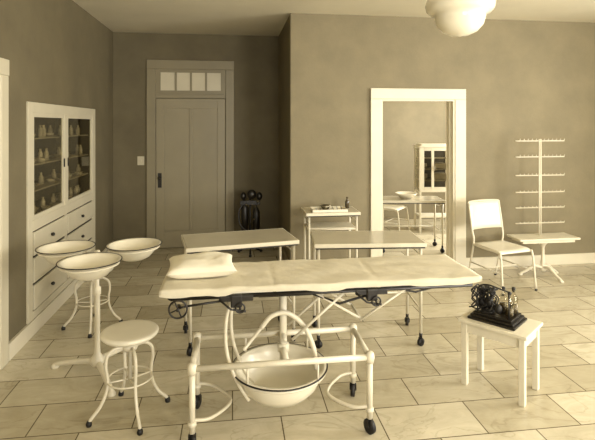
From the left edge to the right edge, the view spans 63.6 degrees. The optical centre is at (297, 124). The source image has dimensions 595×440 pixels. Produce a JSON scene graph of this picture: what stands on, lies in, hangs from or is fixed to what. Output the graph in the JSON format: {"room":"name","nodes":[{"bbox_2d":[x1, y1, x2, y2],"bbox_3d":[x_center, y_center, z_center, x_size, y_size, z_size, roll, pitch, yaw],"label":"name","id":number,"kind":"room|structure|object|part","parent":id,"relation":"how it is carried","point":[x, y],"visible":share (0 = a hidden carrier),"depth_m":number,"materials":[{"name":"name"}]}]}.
{"room":"vintage operating room","nodes":[
{"label":"vintage operating room","id":0,"kind":"room"},
{"bbox_2d":[0,0,112,340],"bbox_3d":[-2.128,0.217,2.038,0.450,2.965,9.310,0,0,-8],"label":"wall","id":1,"kind":"structure","parent":0,"point":[57,52],"depth_m":4.24,"materials":[{"name":"paint"}]},
{"bbox_2d":[0,75,0,368],"bbox_3d":[-1.996,0.670,2.823,0.019,2.036,1.006,0,0,-8],"label":"leaf","id":2,"kind":"object","parent":1,"relation":"attached to","point":[0,75],"visible":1,"depth_m":3.32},
{"bbox_2d":[0,58,8,369],"bbox_3d":[-1.992,0.617,2.823,0.030,2.164,1.230,0,0,-8],"label":"door frame","id":3,"kind":"structure","parent":1,"relation":"attached to","point":[4,63],"depth_m":3.37,"materials":[{"name":"paint"}]},
{"bbox_2d":[9,248,107,360],"bbox_3d":[-2.289,1.637,4.983,0.020,0.124,3.090,0,0,-8],"label":"baseboard","id":4,"kind":"structure","parent":1,"relation":"attached to","point":[22,337],"depth_m":3.99,"materials":[{"name":"white wood"}]},
{"bbox_2d":[26,102,94,323],"bbox_3d":[-2.431,0.693,4.681,0.449,1.755,1.870,0,0,-8],"label":"cabinet","id":5,"kind":"object","parent":1,"relation":"attached to","point":[60,139],"visible":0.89,"depth_m":4.62,"materials":[{"name":"paint"}]},
{"bbox_2d":[113,32,278,247],"bbox_3d":[-1.325,0.217,6.768,2.410,2.965,0.150,0,0,-8],"label":"wall","id":6,"kind":"structure","parent":0,"point":[255,58],"depth_m":6.70,"materials":[{"name":"paint"}]},
{"bbox_2d":[137,156,143,164],"bbox_3d":[-2.146,0.490,6.571,0.090,0.120,0.020,0,0,-8],"label":"light switch","id":7,"kind":"object","parent":6,"relation":"attached to","point":[140,159],"visible":1,"depth_m":6.57,"materials":[{"name":"paint"}]},
{"bbox_2d":[156,98,224,247],"bbox_3d":[-1.473,0.662,6.631,0.936,2.052,0.078,0,0,-8],"label":"leaf","id":8,"kind":"object","parent":6,"relation":"attached to","point":[190,133],"depth_m":6.65,"materials":[{"name":"paint"}]},
{"bbox_3d":[-1.888,0.760,6.564,0.052,0.200,0.056,0,0,-8],"label":"knob","id":9,"kind":"part","parent":8,"relation":"part of","materials":[{"name":"black metal"}]},
{"bbox_2d":[147,60,233,237],"bbox_3d":[-1.478,0.402,6.654,1.187,2.594,0.035,0,0,-8],"label":"door frame","id":10,"kind":"structure","parent":6,"relation":"attached to","point":[152,65],"depth_m":6.62,"materials":[{"name":"white wood"}]},
{"bbox_2d":[156,69,225,93],"bbox_3d":[-1.476,-0.600,6.654,0.946,0.338,0.020,0,0,-8],"label":"window","id":11,"kind":"structure","parent":6,"relation":"in","point":[167,78],"depth_m":6.65,"materials":[{"name":"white glass"}]},
{"bbox_3d":[-1.476,-0.600,6.654,0.946,0.338,0.020,0,0,-8],"label":"sash","id":12,"kind":"part","parent":11,"relation":"part of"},
{"bbox_2d":[279,17,288,258],"bbox_3d":[-0.110,0.217,6.212,0.150,2.965,1.280,0,0,-8],"label":"wall","id":13,"kind":"structure","parent":0,"point":[284,34],"depth_m":6.05,"materials":[{"name":"paint"}]},
{"bbox_2d":[278,247,288,259],"bbox_3d":[-0.182,1.637,6.116,0.020,0.124,1.410,0,0,-8],"label":"baseboard","id":14,"kind":"structure","parent":13,"relation":"attached to","point":[283,253],"depth_m":5.98,"materials":[{"name":"white wood"}]},
{"bbox_2d":[0,218,594,439],"bbox_3d":[1.221,1.750,3.243,7.510,0.100,10.900,0,0,-8],"label":"floor","id":15,"kind":"structure","parent":0,"point":[419,393],"depth_m":3.28,"materials":[{"name":"tile"}]},
{"bbox_2d":[61,269,122,337],"bbox_3d":[-1.730,1.454,4.055,0.353,0.492,0.353,0,0,27],"label":"stool","id":16,"kind":"object","parent":15,"relation":"on","point":[92,283],"visible":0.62,"depth_m":4.01,"materials":[{"name":"white metal"}]},
{"bbox_2d":[35,237,161,397],"bbox_3d":[-1.364,1.272,3.212,0.837,0.856,0.820,0,0,-8],"label":"stand","id":17,"kind":"object","parent":15,"relation":"on","point":[71,257],"visible":0.94,"depth_m":3.24,"materials":[{"name":"metal"}]},
{"bbox_2d":[86,319,169,435],"bbox_3d":[-0.988,1.454,2.830,0.351,0.492,0.351,0,0,12],"label":"stool","id":18,"kind":"object","parent":15,"relation":"on","point":[127,335],"visible":1,"depth_m":2.79,"materials":[{"name":"white metal"}]},
{"bbox_3d":[-0.988,1.226,2.830,0.330,0.037,0.330,0,0,-33],"label":"seat","id":19,"kind":"part","parent":18,"relation":"part of","materials":[{"name":"white metal"}]},
{"bbox_2d":[181,228,298,355],"bbox_3d":[-0.471,1.301,3.852,0.872,0.798,0.472,0,0,-18],"label":"table","id":20,"kind":"object","parent":15,"relation":"on","point":[277,237],"visible":0.67,"depth_m":3.75,"materials":[{"name":"metal"}]},
{"bbox_2d":[237,190,262,257],"bbox_3d":[-0.617,1.276,6.283,0.334,0.849,0.297,0,0,-8],"label":"apparatus","id":21,"kind":"object","parent":15,"relation":"on","point":[245,224],"visible":0.89,"depth_m":6.29,"materials":[{"name":"metal"}]},
{"bbox_2d":[159,254,481,439],"bbox_3d":[0.139,1.278,2.811,1.789,0.844,0.580,0,0,-8],"label":"table","id":22,"kind":"object","parent":15,"relation":"on","point":[282,374],"visible":0.98,"depth_m":2.70,"materials":[{"name":"metal"}]},
{"bbox_2d":[166,251,236,278],"bbox_3d":[-0.564,0.811,2.820,0.390,0.090,0.340,0,0,-12],"label":"pillow","id":23,"kind":"object","parent":22,"relation":"on","point":[206,264],"visible":1,"depth_m":2.70,"materials":[{"name":"fabric"}]},
{"bbox_2d":[234,343,326,407],"bbox_3d":[-0.102,1.460,2.766,0.546,0.161,0.546,0,0,-8],"label":"basin","id":24,"kind":"object","parent":22,"relation":"in","point":[282,386],"depth_m":2.84,"materials":[{"name":"white ceramic"}]},
{"bbox_3d":[-0.102,1.272,2.766,1.014,0.685,0.424,0,0,-8],"label":"frame","id":25,"kind":"part","parent":22,"relation":"part of","materials":[{"name":"metal"}]},
{"bbox_3d":[0.136,0.960,2.837,1.710,0.114,0.457,0,0,-8],"label":"frame","id":26,"kind":"part","parent":22,"relation":"part of","materials":[{"name":"metal"}]},
{"bbox_2d":[301,206,360,259],"bbox_3d":[0.347,1.301,5.113,0.572,0.798,0.372,0,0,-8],"label":"stand","id":27,"kind":"object","parent":15,"relation":"on","point":[352,211],"visible":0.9,"depth_m":4.99,"materials":[{"name":"metal"}]},
{"bbox_2d":[310,204,347,212],"bbox_3d":[0.325,0.873,5.049,0.370,0.057,0.208,0,0,-8],"label":"tray","id":28,"kind":"object","parent":27,"relation":"on","point":[325,208],"visible":1,"depth_m":5.03,"materials":[{"name":"white metal"}]},
{"bbox_2d":[345,197,348,207],"bbox_3d":[0.539,0.842,5.220,0.044,0.120,0.043,0,0,-8],"label":"medicine bottle","id":29,"kind":"object","parent":27,"relation":"on","point":[347,200],"visible":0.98,"depth_m":5.20,"materials":[{"name":"brown glass"}]},
{"bbox_2d":[310,230,426,348],"bbox_3d":[0.546,1.301,3.868,0.862,0.798,0.452,0,0,-3],"label":"table","id":30,"kind":"object","parent":15,"relation":"on","point":[394,239],"visible":0.9,"depth_m":3.75,"materials":[{"name":"metal"}]},
{"bbox_2d":[384,204,409,229],"bbox_3d":[1.427,1.266,7.576,0.578,0.868,0.458,0,0,32],"label":"stool","id":31,"kind":"object","parent":15,"relation":"on","point":[391,207],"visible":0.4,"depth_m":7.55,"materials":[{"name":"white metal"}]},
{"bbox_3d":[1.448,1.296,7.563,0.400,0.032,0.410,0,0,32],"label":"seat","id":32,"kind":"part","parent":31,"relation":"part of","materials":[{"name":"white metal"}]},
{"bbox_2d":[383,196,445,252],"bbox_3d":[1.533,1.351,6.565,0.862,0.698,0.432,0,0,0],"label":"table","id":33,"kind":"object","parent":15,"relation":"on","point":[435,200],"visible":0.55,"depth_m":6.46,"materials":[{"name":"metal"}]},
{"bbox_2d":[395,191,416,198],"bbox_3d":[1.491,0.966,6.580,0.300,0.072,0.298,0,0,-8],"label":"basin","id":34,"kind":"object","parent":33,"relation":"on","point":[402,194],"visible":1,"depth_m":6.51,"materials":[{"name":"white ceramic"}]},
{"bbox_2d":[413,143,445,232],"bbox_3d":[2.185,1.000,7.710,0.560,1.399,0.387,0,0,0],"label":"cabinet","id":35,"kind":"object","parent":15,"relation":"on","point":[429,158],"visible":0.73,"depth_m":7.62,"materials":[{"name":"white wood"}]},
{"bbox_2d":[458,306,542,406],"bbox_3d":[1.319,1.485,3.125,0.430,0.430,0.320,0,0,43],"label":"wooden side table","id":36,"kind":"object","parent":15,"relation":"on","point":[528,332],"visible":0.84,"depth_m":3.07,"materials":[{"name":"paint"}]},
{"bbox_2d":[467,284,526,330],"bbox_3d":[1.302,1.152,3.142,0.309,0.236,0.235,0,0,43],"label":"apparatus","id":37,"kind":"object","parent":36,"relation":"on","point":[488,310],"visible":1,"depth_m":3.10,"materials":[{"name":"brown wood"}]},
{"bbox_2d":[467,199,537,295],"bbox_3d":[2.157,1.266,5.120,0.458,0.868,0.578,0,0,-20],"label":"metal chair","id":38,"kind":"object","parent":15,"relation":"on","point":[485,213],"visible":0.95,"depth_m":5.27,"materials":[{"name":"white metal"}]},
{"bbox_3d":[2.166,1.296,5.097,0.410,0.032,0.400,0,0,-20],"label":"seat","id":39,"kind":"part","parent":38,"relation":"part of","materials":[{"name":"white metal"}]},
{"bbox_2d":[506,139,580,282],"bbox_3d":[2.768,0.927,5.342,0.720,1.545,0.386,0,0,-8],"label":"rack","id":40,"kind":"object","parent":15,"relation":"on","point":[541,238],"visible":0.98,"depth_m":5.42,"materials":[{"name":"metal"}]},
{"bbox_2d":[73,0,594,35],"bbox_3d":[1.221,-1.315,3.243,7.510,0.100,10.900,0,0,-8],"label":"ceiling","id":41,"kind":"structure","parent":0,"point":[213,17],"depth_m":5.40,"materials":[{"name":"paint"}]},
{"bbox_2d":[425,0,495,36],"bbox_3d":[0.980,-0.899,2.898,0.406,0.729,0.406,0,0,-8],"label":"pendant lamp","id":42,"kind":"object","parent":41,"relation":"hanging from","point":[454,18],"visible":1,"depth_m":2.79,"materials":[{"name":"white glass"}]},
{"bbox_2d":[383,102,445,219],"bbox_3d":[1.626,0.217,8.672,3.950,2.965,0.150,0,0,-8],"label":"wall","id":43,"kind":"structure","parent":0,"point":[405,124],"depth_m":8.64,"materials":[{"name":"paint"}]},
{"bbox_2d":[289,13,594,259],"bbox_3d":[2.167,0.217,5.798,4.550,2.965,0.150,0,0,-8],"label":"wall","id":44,"kind":"structure","parent":0,"point":[521,79],"depth_m":5.72,"materials":[{"name":"paint"}]},
{"bbox_2d":[370,88,465,265],"bbox_3d":[1.404,0.637,5.690,1.160,2.124,0.200,0,0,-8],"label":"trim","id":45,"kind":"structure","parent":44,"relation":"attached to","point":[455,99],"depth_m":5.65,"materials":[{"name":"white wood"}]},
{"bbox_2d":[466,253,594,267],"bbox_3d":[3.211,1.637,5.854,2.465,0.124,0.020,0,0,-8],"label":"baseboard","id":46,"kind":"structure","parent":44,"relation":"attached to","point":[573,258],"depth_m":5.80,"materials":[{"name":"white wood"}]}
]}

